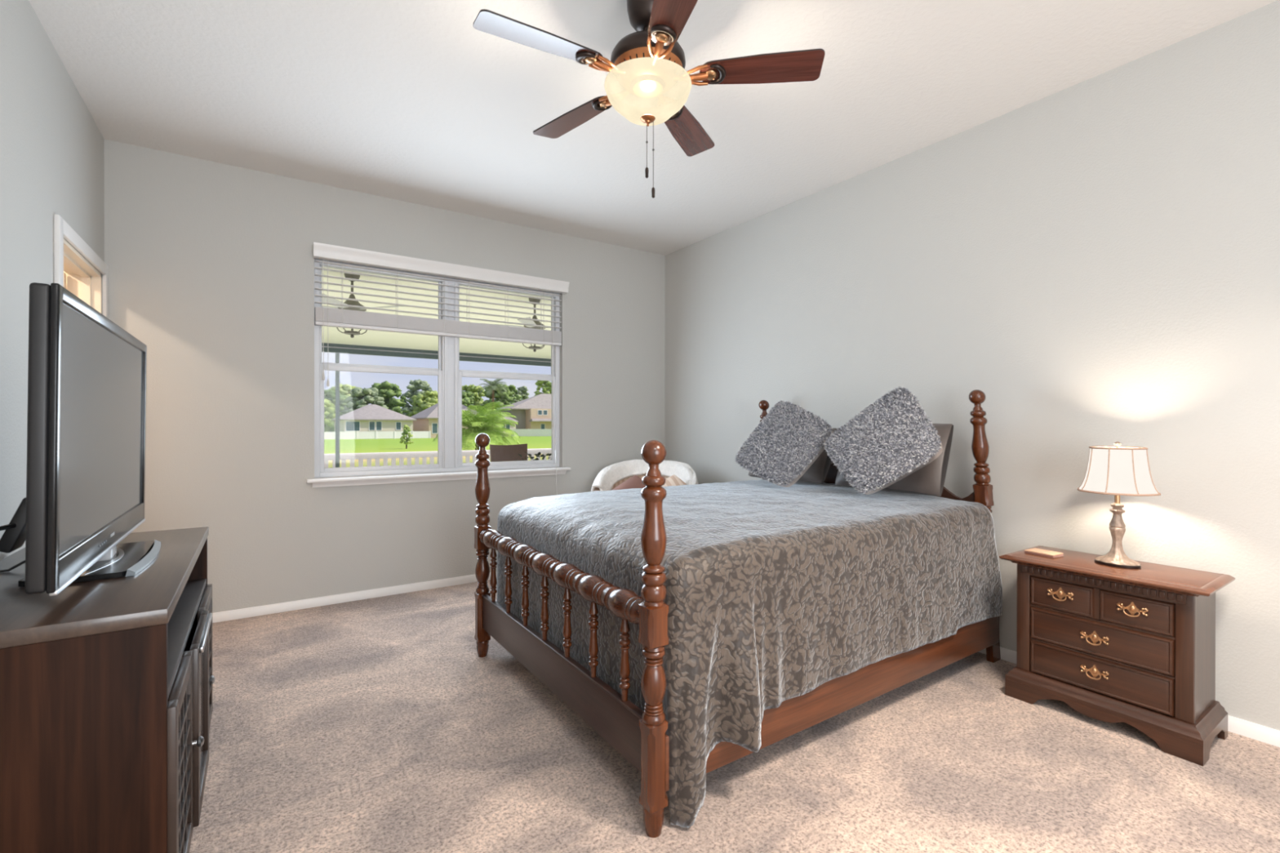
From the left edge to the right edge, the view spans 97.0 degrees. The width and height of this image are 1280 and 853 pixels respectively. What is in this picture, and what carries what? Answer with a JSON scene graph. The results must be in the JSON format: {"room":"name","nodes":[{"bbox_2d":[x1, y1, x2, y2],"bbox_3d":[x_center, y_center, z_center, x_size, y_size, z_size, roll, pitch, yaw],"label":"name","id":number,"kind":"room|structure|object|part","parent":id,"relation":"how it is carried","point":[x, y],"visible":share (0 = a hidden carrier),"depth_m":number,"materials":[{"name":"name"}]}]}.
{"room":"bedroom","nodes":[
{"label":"bedroom","id":0,"kind":"room"},
{"bbox_2d":[0,0,104,559],"bbox_3d":[-1.363,-0.144,0.660,0.120,2.840,6.057,0,0,-34],"label":"wall","id":1,"kind":"structure","parent":0,"point":[52,154],"depth_m":2.07,"materials":[{"name":"grey paint"}]},
{"bbox_2d":[103,138,665,613],"bbox_3d":[-1.386,-0.156,4.221,4.054,2.840,0.120,0,0,-34],"label":"wall","id":2,"kind":"structure","parent":0,"point":[211,264],"depth_m":3.58,"materials":[{"name":"grey paint"}]},
{"bbox_2d":[212,570,497,622],"bbox_3d":[-1.350,1.136,4.170,3.814,0.056,0.014,0,0,-34],"label":"baseboard","id":3,"kind":"structure","parent":2,"relation":"attached to","point":[231,615],"depth_m":3.73,"materials":[{"name":"white paint"}]},
{"bbox_2d":[306,257,570,487],"bbox_3d":[-1.387,-0.357,4.182,1.860,1.498,0.181,0,0,-34],"label":"window","id":4,"kind":"structure","parent":2,"relation":"in","point":[450,466],"depth_m":4.17,"materials":[{"name":"white plastic"}]},
{"bbox_3d":[-1.804,-0.728,3.982,0.787,0.675,0.024,0,0,-34],"label":"sash","id":5,"kind":"part","parent":4,"relation":"part of","materials":[{"name":"clear glass"}]},
{"bbox_3d":[-1.786,-0.053,3.957,0.787,0.715,0.030,0,0,-34],"label":"sash","id":6,"kind":"part","parent":4,"relation":"part of","materials":[{"name":"white plastic"}]},
{"bbox_2d":[312,242,568,494],"bbox_3d":[-1.358,-0.303,4.150,1.800,1.734,0.135,0,0,-34],"label":"window blind","id":7,"kind":"object","parent":4,"relation":"attached to","point":[327,317],"visible":0.99,"depth_m":4.05,"materials":[{"name":"white paint"}]},
{"bbox_3d":[-2.046,-0.673,3.691,0.042,0.824,0.015,0,0,-34],"label":"tilt cord","id":8,"kind":"part","parent":7,"relation":"part of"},
{"bbox_3d":[-1.983,-0.875,3.774,0.003,0.420,0.056,0,0,-34],"label":"ladder cord","id":9,"kind":"part","parent":7,"relation":"part of","materials":[{"name":"white fabric"}]},
{"bbox_3d":[-1.385,-0.673,4.176,1.755,0.022,0.054,0,0,-34],"label":"rail","id":10,"kind":"part","parent":7,"relation":"part of","materials":[{"name":"white plastic"}]},
{"bbox_3d":[-1.437,-0.876,4.141,0.003,0.420,0.056,0,0,-34],"label":"ladder cord","id":11,"kind":"part","parent":7,"relation":"part of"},
{"bbox_3d":[-1.037,-0.876,4.410,0.003,0.420,0.056,0,0,-34],"label":"ladder cord","id":12,"kind":"part","parent":7,"relation":"part of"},
{"bbox_3d":[-0.689,-0.262,4.567,0.018,1.650,0.073,0,0,-42],"label":"pull cord","id":13,"kind":"part","parent":7,"relation":"part of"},
{"bbox_3d":[-1.050,-0.729,4.489,0.794,0.675,0.024,0,0,-34],"label":"sash","id":14,"kind":"part","parent":4,"relation":"part of","materials":[{"name":"white plastic"}]},
{"bbox_3d":[-1.032,-0.054,4.464,0.794,0.715,0.030,0,0,-34],"label":"sash","id":15,"kind":"part","parent":4,"relation":"part of","materials":[{"name":"white plastic"}]},
{"bbox_2d":[321,266,551,359],"bbox_3d":[-0.335,-1.582,9.460,22.000,0.140,7.413,0,0,-34],"label":"ceiling","id":16,"kind":"structure","parent":0,"point":[371,338],"depth_m":7.64,"materials":[{"name":"beige paint"}]},
{"bbox_2d":[321,273,405,337],"bbox_3d":[-2.849,-1.185,5.592,1.222,0.632,1.175,0,0,-34],"label":"fan","id":17,"kind":"object","parent":16,"relation":"hanging from","point":[352,332],"visible":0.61,"depth_m":5.50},
{"bbox_3d":[-3.178,-1.146,5.452,0.500,0.030,0.139,0,0,-18],"label":"blade","id":18,"kind":"part","parent":17,"relation":"part of","materials":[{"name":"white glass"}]},
{"bbox_3d":[-2.827,-1.145,5.196,0.139,0.030,0.500,0,0,0],"label":"blade","id":19,"kind":"part","parent":17,"relation":"part of","materials":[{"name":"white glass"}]},
{"bbox_3d":[-2.475,-1.146,5.452,0.500,0.030,0.139,0,0,18],"label":"blade","id":20,"kind":"part","parent":17,"relation":"part of","materials":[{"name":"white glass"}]},
{"bbox_2d":[321,342,551,366],"bbox_3d":[-2.430,-1.454,12.578,22.000,0.180,0.100,0,0,-34],"label":"beam","id":21,"kind":"structure","parent":16,"relation":"attached to","point":[332,348],"depth_m":11.24,"materials":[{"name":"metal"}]},
{"bbox_2d":[484,297,548,351],"bbox_3d":[-1.256,-1.188,6.663,1.222,0.632,1.175,0,0,-34],"label":"fan","id":22,"kind":"object","parent":16,"relation":"hanging from","point":[531,300],"visible":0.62,"depth_m":6.57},
{"bbox_3d":[-1.585,-1.149,6.523,0.500,0.030,0.139,0,0,-18],"label":"blade","id":23,"kind":"part","parent":22,"relation":"part of","materials":[{"name":"white glass"}]},
{"bbox_3d":[-1.233,-1.147,6.267,0.139,0.030,0.500,0,0,0],"label":"blade","id":24,"kind":"part","parent":22,"relation":"part of","materials":[{"name":"white glass"}]},
{"bbox_2d":[28,0,1278,255],"bbox_3d":[0.271,-1.627,1.752,4.054,0.120,6.057,0,0,-34],"label":"ceiling","id":25,"kind":"structure","parent":0,"point":[405,100],"depth_m":2.63,"materials":[{"name":"white paint"}]},
{"bbox_2d":[472,0,825,198],"bbox_3d":[-0.005,-1.199,2.042,1.162,0.738,1.190,0,0,-34],"label":"ceiling fan","id":26,"kind":"object","parent":25,"relation":"hanging from","point":[647,82],"visible":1,"depth_m":1.97,"materials":[{"name":"brown wood"}]},
{"bbox_3d":[-0.319,-1.262,1.856,0.427,0.031,0.133,0,0,-29],"label":"blade","id":27,"kind":"part","parent":26,"relation":"part of","materials":[{"name":"brown wood"}]},
{"bbox_3d":[-0.264,-1.264,2.321,0.427,0.031,0.133,0,0,43],"label":"blade","id":28,"kind":"part","parent":26,"relation":"part of","materials":[{"name":"brown wood"}]},
{"bbox_3d":[0.025,-1.015,2.051,0.008,0.154,0.008,0,0,-34],"label":"pull chain","id":29,"kind":"part","parent":26,"relation":"part of","materials":[{"name":"metal"}]},
{"bbox_3d":[0.029,-1.176,2.051,0.315,0.122,0.315,0,0,-34],"label":"lamp shade","id":30,"kind":"part","parent":26,"relation":"part of","materials":[{"name":"white glass"}]},
{"bbox_3d":[0.048,-0.990,2.058,0.008,0.244,0.008,0,0,-34],"label":"pull chain","id":31,"kind":"part","parent":26,"relation":"part of","materials":[{"name":"metal"}]},
{"bbox_3d":[0.106,-1.262,1.660,0.133,0.031,0.427,0,0,-11],"label":"blade","id":32,"kind":"part","parent":26,"relation":"part of","materials":[{"name":"brown wood"}]},
{"bbox_3d":[0.195,-1.264,2.413,0.133,0.031,0.427,0,0,25],"label":"blade","id":33,"kind":"part","parent":26,"relation":"part of","materials":[{"name":"brown wood"}]},
{"bbox_3d":[0.424,-1.262,2.004,0.427,0.031,0.133,0,0,7],"label":"blade","id":34,"kind":"part","parent":26,"relation":"part of","materials":[{"name":"brown wood"}]},
{"bbox_2d":[189,578,1279,852],"bbox_3d":[-0.595,1.234,1.181,6.134,0.120,6.057,0,0,-34],"label":"floor","id":35,"kind":"structure","parent":0,"point":[375,725],"depth_m":1.93,"materials":[{"name":"carpet"}]},
{"bbox_2d":[0,526,214,852],"bbox_3d":[-1.551,0.785,1.622,0.512,0.775,1.200,0,0,-34],"label":"tv console","id":36,"kind":"object","parent":35,"relation":"on","point":[106,684],"visible":0.98,"depth_m":1.21,"materials":[{"name":"brown wood"}]},
{"bbox_2d":[0,497,26,573],"bbox_3d":[-1.649,0.256,1.340,0.162,0.286,0.654,0,0,-11],"label":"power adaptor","id":37,"kind":"object","parent":36,"relation":"on","point":[13,538],"visible":0.3,"depth_m":1.53,"materials":[{"name":"black plastic"}]},
{"bbox_3d":[-1.242,0.804,1.125,0.470,0.741,0.024,0,0,-34],"label":"panel","id":38,"kind":"part","parent":36,"relation":"part of","materials":[{"name":"brown wood"}]},
{"bbox_2d":[17,282,160,595],"bbox_3d":[-1.546,0.048,1.621,0.242,0.696,1.110,0,0,-34],"label":"television","id":39,"kind":"object","parent":36,"relation":"on","point":[86,423],"visible":1,"depth_m":1.36,"materials":[{"name":"black plastic"}]},
{"bbox_3d":[-1.526,0.345,1.635,0.013,0.010,1.102,0,0,-34],"label":"trim","id":40,"kind":"part","parent":39,"relation":"part of","materials":[{"name":"silver metal"}]},
{"bbox_3d":[-1.149,0.873,1.417,0.020,0.500,0.384,0,0,-34],"label":"door","id":41,"kind":"part","parent":36,"relation":"part of","materials":[{"name":"brown wood"}]},
{"bbox_2d":[167,578,206,699],"bbox_3d":[-1.565,0.606,1.612,0.456,0.022,1.146,0,0,-34],"label":"shelf","id":42,"kind":"object","parent":36,"relation":"attached to","point":[193,599],"depth_m":1.68,"materials":[{"name":"brown wood"}]},
{"bbox_3d":[-1.895,0.800,2.096,0.470,0.741,0.024,0,0,-34],"label":"panel","id":43,"kind":"part","parent":36,"relation":"part of","materials":[{"name":"brown wood"}]},
{"bbox_3d":[-1.222,0.873,1.568,0.026,0.028,0.028,0,0,-34],"label":"knob","id":44,"kind":"part","parent":36,"relation":"part of","materials":[{"name":"silver metal"}]},
{"bbox_3d":[-1.359,0.872,1.752,0.020,0.500,0.398,0,0,-34],"label":"door","id":45,"kind":"part","parent":36,"relation":"part of","materials":[{"name":"brown wood"}]},
{"bbox_3d":[-1.361,0.872,1.750,0.004,0.408,0.306,0,0,-34],"label":"glass panel","id":46,"kind":"part","parent":36,"relation":"part of","materials":[{"name":"black glass"}]},
{"bbox_3d":[-1.589,0.871,2.073,0.020,0.500,0.384,0,0,-34],"label":"door","id":47,"kind":"part","parent":36,"relation":"part of","materials":[{"name":"brown wood"}]},
{"bbox_3d":[-1.346,0.635,1.759,0.010,0.018,0.358,0,0,-34],"label":"edge pull","id":48,"kind":"part","parent":36,"relation":"part of","materials":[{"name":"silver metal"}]},
{"bbox_3d":[-1.477,0.871,1.948,0.026,0.028,0.028,0,0,-34],"label":"knob","id":49,"kind":"part","parent":36,"relation":"part of","materials":[{"name":"silver metal"}]},
{"bbox_2d":[594,474,669,490],"bbox_3d":[0.035,0.754,4.441,0.840,0.820,0.753,0,0,13],"label":"armchair","id":50,"kind":"object","parent":35,"relation":"on","point":[620,482],"visible":0.05,"depth_m":4.66,"materials":[{"name":"fabric"}]},
{"bbox_2d":[612,475,645,489],"bbox_3d":[-0.040,0.534,4.273,0.487,0.328,0.159,0,0,-6],"label":"throw pillow","id":51,"kind":"object","parent":50,"relation":"on","point":[635,482],"visible":0.12,"depth_m":4.27,"materials":[{"name":"brown fabric"}]},
{"bbox_2d":[591,459,697,491],"bbox_3d":[0.074,0.537,4.606,0.919,0.520,0.497,0,0,13],"label":"throw blanket","id":52,"kind":"object","parent":50,"relation":"on","point":[610,475],"visible":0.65,"depth_m":4.62,"materials":[{"name":"white fabric"}]},
{"bbox_2d":[661,475,687,486],"bbox_3d":[0.247,0.534,4.310,0.496,0.328,0.145,0,0,20],"label":"throw pillow","id":53,"kind":"object","parent":50,"relation":"on","point":[673,480],"visible":0.13,"depth_m":4.31,"materials":[{"name":"fabric"}]},
{"bbox_2d":[474,389,1000,837],"bbox_3d":[0.491,0.494,2.850,2.193,1.352,1.585,0,0,-34],"label":"bed","id":54,"kind":"object","parent":35,"relation":"on","point":[640,736],"visible":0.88,"depth_m":2.02,"materials":[{"name":"brown wood"}]},
{"bbox_3d":[-0.803,0.602,2.890,0.075,1.134,0.075,0,0,-34],"label":"foot post","id":55,"kind":"part","parent":54,"relation":"part of","materials":[{"name":"brown wood"}]},
{"bbox_3d":[-0.382,0.551,2.264,0.090,0.090,1.454,0,0,-34],"label":"foot rail","id":56,"kind":"part","parent":54,"relation":"part of","materials":[{"name":"brown wood"}]},
{"bbox_3d":[-0.383,0.936,2.264,0.028,0.170,1.454,0,0,-34],"label":"foot panel","id":57,"kind":"part","parent":54,"relation":"part of","materials":[{"name":"brown wood"}]},
{"bbox_3d":[0.039,0.606,1.637,0.075,1.134,0.075,0,0,-34],"label":"foot post","id":58,"kind":"part","parent":54,"relation":"part of","materials":[{"name":"brown wood"}]},
{"bbox_2d":[496,479,1002,827],"bbox_3d":[0.518,0.752,2.818,2.018,0.812,1.648,0,0,-34],"label":"bedspread","id":59,"kind":"object","parent":54,"relation":"on","point":[775,594],"visible":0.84,"depth_m":2.07,"materials":[{"name":"grey fabric"}]},
{"bbox_2d":[735,400,833,487],"bbox_3d":[0.824,0.087,3.249,0.324,0.497,0.538,0,0,-34],"label":"cushion","id":60,"kind":"object","parent":59,"relation":"on","point":[787,441],"visible":0.99,"depth_m":3.19,"materials":[{"name":"grey fabric"}]},
{"bbox_2d":[748,427,838,484],"bbox_3d":[0.953,0.172,3.566,0.215,0.330,0.592,0,0,-34],"label":"bed pillow","id":61,"kind":"object","parent":59,"relation":"on","point":[817,473],"visible":0.12,"depth_m":3.32,"materials":[{"name":"grey fabric"}]},
{"bbox_2d":[823,386,942,494],"bbox_3d":[1.188,0.064,2.821,0.581,0.538,0.279,0,0,34],"label":"cushion","id":62,"kind":"object","parent":59,"relation":"on","point":[893,438],"visible":1,"depth_m":2.76,"materials":[{"name":"grey fabric"}]},
{"bbox_2d":[835,423,953,496],"bbox_3d":[1.335,0.161,2.998,0.217,0.354,0.592,0,0,-34],"label":"bed pillow","id":63,"kind":"object","parent":59,"relation":"on","point":[929,480],"visible":0.27,"depth_m":2.79,"materials":[{"name":"grey fabric"}]},
{"bbox_3d":[0.919,0.490,4.013,0.185,1.352,0.079,0,0,-34],"label":"head post","id":64,"kind":"part","parent":54,"relation":"part of","materials":[{"name":"brown wood"}]},
{"bbox_3d":[0.914,0.984,2.228,2.050,0.160,0.022,0,0,-34],"label":"rail","id":65,"kind":"part","parent":54,"relation":"part of","materials":[{"name":"brown wood"}]},
{"bbox_3d":[1.311,0.508,3.417,0.072,0.600,1.374,0,0,-34],"label":"headboard panel","id":66,"kind":"part","parent":54,"relation":"part of","materials":[{"name":"brown wood"}]},
{"bbox_3d":[1.714,0.494,2.829,0.185,1.352,0.083,0,0,-34],"label":"head post","id":67,"kind":"part","parent":54,"relation":"part of","materials":[{"name":"brown wood"}]},
{"bbox_2d":[999,545,1235,766],"bbox_3d":[1.904,0.867,2.306,0.357,0.612,0.662,0,0,-34],"label":"nightstand","id":68,"kind":"object","parent":35,"relation":"on","point":[1135,647],"visible":0.99,"depth_m":2.17,"materials":[{"name":"brown wood"}]},
{"bbox_2d":[1024,547,1063,558],"bbox_3d":[1.764,0.552,2.477,0.084,0.015,0.116,0,0,-28],"label":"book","id":69,"kind":"object","parent":68,"relation":"on","point":[1048,553],"visible":1,"depth_m":2.46,"materials":[{"name":"beige fabric"}]},
{"bbox_3d":[1.720,0.686,2.322,0.020,0.054,0.093,0,0,-34],"label":"handle","id":70,"kind":"part","parent":68,"relation":"part of","materials":[{"name":"gold metal"}]},
{"bbox_3d":[1.737,0.698,2.335,0.024,0.120,0.222,0,0,-34],"label":"drawer","id":71,"kind":"part","parent":68,"relation":"part of","materials":[{"name":"brown wood"}]},
{"bbox_3d":[1.784,0.965,2.228,0.020,0.054,0.093,0,0,-34],"label":"handle","id":72,"kind":"part","parent":68,"relation":"part of","materials":[{"name":"gold metal"}]},
{"bbox_3d":[1.784,0.831,2.227,0.020,0.054,0.093,0,0,-34],"label":"handle","id":73,"kind":"part","parent":68,"relation":"part of","materials":[{"name":"gold metal"}]},
{"bbox_3d":[1.802,0.979,2.238,0.024,0.135,0.458,0,0,-34],"label":"drawer","id":74,"kind":"part","parent":68,"relation":"part of","materials":[{"name":"brown wood"}]},
{"bbox_3d":[1.803,0.836,2.237,0.024,0.133,0.458,0,0,-34],"label":"drawer","id":75,"kind":"part","parent":68,"relation":"part of","materials":[{"name":"brown wood"}]},
{"bbox_3d":[1.794,0.614,2.231,0.012,0.038,0.526,0,0,-34],"label":"dentil moulding","id":76,"kind":"part","parent":68,"relation":"part of","materials":[{"name":"brown wood"}]},
{"bbox_2d":[1077,441,1160,568],"bbox_3d":[1.934,0.311,2.296,0.259,0.500,0.259,0,0,-10],"label":"table lamp","id":77,"kind":"object","parent":68,"relation":"on","point":[1117,471],"visible":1,"depth_m":2.24,"materials":[{"name":"white fabric"}]},
{"bbox_2d":[1114,495,1119,503],"bbox_3d":[1.934,0.196,2.295,0.028,0.230,0.093,0,0,-34],"label":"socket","id":78,"kind":"object","parent":77,"relation":"attached to","point":[1117,498],"depth_m":2.29,"materials":[{"name":"gold metal"}]},
{"bbox_3d":[1.934,0.430,2.296,0.116,0.238,0.140,0,0,-34],"label":"stem","id":79,"kind":"part","parent":77,"relation":"part of","materials":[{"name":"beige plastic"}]},
{"bbox_3d":[1.934,0.177,2.295,0.259,0.176,0.259,0,0,-34],"label":"lamp shade","id":80,"kind":"part","parent":77,"relation":"part of","materials":[{"name":"white fabric"}]},
{"bbox_3d":[1.849,0.687,2.130,0.020,0.054,0.093,0,0,-34],"label":"handle","id":81,"kind":"part","parent":68,"relation":"part of","materials":[{"name":"gold metal"}]},
{"bbox_3d":[1.870,0.699,2.137,0.024,0.120,0.218,0,0,-34],"label":"drawer","id":82,"kind":"part","parent":68,"relation":"part of","materials":[{"name":"brown wood"}]},
{"bbox_2d":[664,0,1279,730],"bbox_3d":[1.902,-0.149,2.854,0.120,2.840,6.057,0,0,-34],"label":"wall","id":83,"kind":"structure","parent":0,"point":[1097,258],"depth_m":2.61,"materials":[{"name":"grey paint"}]},
{"bbox_2d":[977,646,1279,746],"bbox_3d":[1.850,1.143,2.815,0.014,0.056,5.803,0,0,-34],"label":"baseboard","id":84,"kind":"structure","parent":83,"relation":"attached to","point":[1261,733],"depth_m":2.14,"materials":[{"name":"white paint"}]},
{"bbox_3d":[-3.467,-0.079,1.729,2.180,2.700,1.937,0,0,-34],"label":"wall","id":85,"kind":"structure","parent":0,"visible":0},
{"bbox_2d":[53,213,108,318],"bbox_3d":[-3.040,0.145,2.480,0.910,2.047,0.927,0,0,-34],"label":"door","id":86,"kind":"structure","parent":85,"relation":"in","point":[91,286],"depth_m":2.85,"materials":[{"name":"white paint"}]},
{"label":"outside","id":87,"kind":"structure","parent":0,"visible":0},
{"bbox_2d":[324,435,551,467],"bbox_3d":[-12.693,1.264,72.680,140.000,0.340,110.000,0,0,-34],"label":"lawn","id":88,"kind":"structure","parent":87,"point":[381,445],"depth_m":44.00,"materials":[{"name":"green plant"}]},
{"bbox_2d":[324,399,335,431],"bbox_3d":[-45.005,-1.294,78.599,5.801,5.430,5.453,0,0,-34],"label":"tree","id":89,"kind":"object","parent":88,"relation":"on","point":[329,414],"visible":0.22,"depth_m":78.80,"materials":[{"name":"green plant"}]},
{"bbox_2d":[324,389,349,431],"bbox_3d":[-46.891,-2.158,85.983,6.066,7.109,5.568,0,0,-34],"label":"tree","id":90,"kind":"object","parent":88,"relation":"on","point":[330,395],"visible":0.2,"depth_m":85.18,"materials":[{"name":"green plant"}]},
{"bbox_2d":[328,383,355,397],"bbox_3d":[-48.587,-2.869,93.714,6.750,8.479,6.243,0,0,-34],"label":"tree","id":91,"kind":"object","parent":88,"relation":"on","point":[344,389],"visible":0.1,"depth_m":92.35,"materials":[{"name":"green plant"}]},
{"bbox_2d":[340,386,387,413],"bbox_3d":[-40.078,-2.153,82.235,6.248,7.133,5.847,0,0,-34],"label":"tree","id":92,"kind":"object","parent":88,"relation":"on","point":[361,397],"visible":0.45,"depth_m":81.00,"materials":[{"name":"green plant"}]},
{"bbox_2d":[331,404,416,431],"bbox_3d":[-33.668,-0.676,71.348,8.200,4.200,10.700,0,0,-34],"label":"house","id":93,"kind":"structure","parent":88,"relation":"on","point":[370,417],"depth_m":67.63,"materials":[{"name":"paint"}]},
{"bbox_2d":[324,431,431,439],"bbox_3d":[-30.416,0.986,65.347,12.120,0.920,0.120,0,0,-34],"label":"vinyl fence","id":94,"kind":"object","parent":88,"relation":"on","point":[394,434],"visible":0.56,"depth_m":65.22,"materials":[{"name":"white plastic"}]},
{"bbox_2d":[368,381,406,414],"bbox_3d":[-40.771,-2.883,89.962,7.281,8.542,7.054,0,0,-34],"label":"tree","id":95,"kind":"object","parent":88,"relation":"on","point":[387,390],"visible":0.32,"depth_m":88.86,"materials":[{"name":"green plant"}]},
{"bbox_2d":[400,424,413,448],"bbox_3d":[-16.142,0.700,39.236,0.864,1.684,0.886,0,0,42],"label":"young tree","id":96,"kind":"object","parent":88,"relation":"on","point":[406,428],"visible":1,"depth_m":39.10,"materials":[{"name":"green plant"}]},
{"bbox_2d":[400,379,432,416],"bbox_3d":[-39.264,-3.479,100.138,6.395,9.670,6.624,0,0,-34],"label":"tree","id":97,"kind":"object","parent":88,"relation":"on","point":[418,384],"visible":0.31,"depth_m":98.52,"materials":[{"name":"green plant"}]},
{"bbox_2d":[407,391,437,417],"bbox_3d":[-32.400,-2.051,87.170,6.314,6.907,6.183,0,0,-34],"label":"tree","id":98,"kind":"object","parent":88,"relation":"on","point":[428,399],"visible":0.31,"depth_m":85.62,"materials":[{"name":"green plant"}]},
{"bbox_2d":[324,448,551,467],"bbox_3d":[-4.677,0.956,12.162,7.000,0.840,0.080,0,0,-34],"label":"railing","id":99,"kind":"object","parent":88,"relation":"on","point":[409,455],"visible":0.2,"depth_m":11.85,"materials":[{"name":"white plastic"}]},
{"bbox_3d":[-4.677,0.599,12.161,7.000,0.125,0.080,0,0,-34],"label":"rail","id":100,"kind":"part","parent":99,"relation":"part of","materials":[{"name":"white plastic"}]},
{"bbox_2d":[410,403,475,438],"bbox_3d":[-25.866,-1.038,76.590,8.200,4.900,10.700,0,0,-34],"label":"house","id":101,"kind":"structure","parent":88,"relation":"on","point":[427,419],"depth_m":72.45,"materials":[{"name":"beige paint"}]},
{"bbox_2d":[462,391,479,411],"bbox_3d":[-30.651,-2.348,96.962,6.761,7.440,6.742,0,0,-34],"label":"tree","id":102,"kind":"object","parent":88,"relation":"on","point":[468,397],"visible":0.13,"depth_m":95.48,"materials":[{"name":"green plant"}]},
{"bbox_2d":[462,384,484,412],"bbox_3d":[-31.249,-3.239,105.205,6.949,9.169,6.328,0,0,-34],"label":"tree","id":103,"kind":"object","parent":88,"relation":"on","point":[478,400],"visible":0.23,"depth_m":104.21,"materials":[{"name":"green plant"}]},
{"bbox_2d":[433,401,519,460],"bbox_3d":[-4.054,0.391,14.153,2.152,1.978,2.178,0,0,-34],"label":"palm","id":104,"kind":"object","parent":88,"relation":"on","point":[481,422],"visible":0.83,"depth_m":13.87,"materials":[{"name":"green plant"}]},
{"bbox_2d":[478,378,508,411],"bbox_3d":[-20.297,-2.603,77.919,4.261,8.031,4.204,0,0,13],"label":"palm","id":105,"kind":"object","parent":88,"relation":"on","point":[495,383],"visible":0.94,"depth_m":77.76,"materials":[{"name":"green plant"}]},
{"bbox_2d":[476,384,522,413],"bbox_3d":[-22.804,-2.851,93.309,7.531,8.481,6.753,0,0,-34],"label":"tree","id":106,"kind":"object","parent":88,"relation":"on","point":[498,397],"visible":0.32,"depth_m":92.26,"materials":[{"name":"green plant"}]},
{"bbox_2d":[494,414,518,436],"bbox_3d":[-21.534,-0.354,82.516,5.100,3.500,7.600,0,0,-34],"label":"house","id":107,"kind":"structure","parent":88,"relation":"on","point":[509,427],"depth_m":80.43,"materials":[{"name":"paint"}]},
{"bbox_2d":[506,386,528,403],"bbox_3d":[-22.899,-3.049,102.102,6.815,8.820,7.278,0,0,-34],"label":"tree","id":108,"kind":"object","parent":88,"relation":"on","point":[522,391],"visible":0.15,"depth_m":101.58,"materials":[{"name":"green plant"}]},
{"bbox_2d":[497,393,551,429],"bbox_3d":[-14.092,-1.867,88.113,14.100,6.500,8.000,0,0,-34],"label":"house","id":109,"kind":"structure","parent":88,"relation":"on","point":[535,412],"depth_m":84.42,"materials":[{"name":"beige paint"}]},
{"bbox_2d":[511,428,551,436],"bbox_3d":[-12.110,0.860,80.238,12.155,1.100,0.120,0,0,-6],"label":"vinyl fence","id":110,"kind":"object","parent":88,"relation":"on","point":[528,432],"visible":0.36,"depth_m":79.92,"materials":[{"name":"white plastic"}]},
{"bbox_2d":[533,380,551,395],"bbox_3d":[-18.535,-4.389,114.111,7.001,11.429,6.164,0,0,-34],"label":"tree","id":111,"kind":"object","parent":88,"relation":"on","point":[545,385],"visible":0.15,"depth_m":112.96,"materials":[{"name":"green plant"}]},
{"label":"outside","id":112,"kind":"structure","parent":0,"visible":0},
{"bbox_3d":[-0.518,1.397,9.739,22.000,0.200,8.063,0,0,-34],"label":"floor","id":113,"kind":"structure","parent":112,"visible":0},
{"bbox_2d":[335,352,339,467],"bbox_3d":[-5.585,-0.039,10.463,0.100,2.660,0.100,0,0,-34],"label":"post","id":114,"kind":"object","parent":113,"relation":"on","point":[337,354],"visible":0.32,"depth_m":10.44,"materials":[{"name":"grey metal"}]},
{"bbox_2d":[489,444,527,462],"bbox_3d":[-1.559,0.750,6.419,0.470,1.114,0.530,0,0,-34],"label":"patio chair","id":115,"kind":"object","parent":113,"relation":"on","point":[497,452],"visible":0.27,"depth_m":6.30,"materials":[{"name":"brown wicker"}]},
{"bbox_2d":[515,451,551,461],"bbox_3d":[-1.022,0.777,5.582,0.435,1.066,0.404,0,0,-34],"label":"potted plant","id":116,"kind":"object","parent":113,"relation":"on","point":[539,453],"visible":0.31,"depth_m":5.54,"materials":[{"name":"green plant"}]}
]}

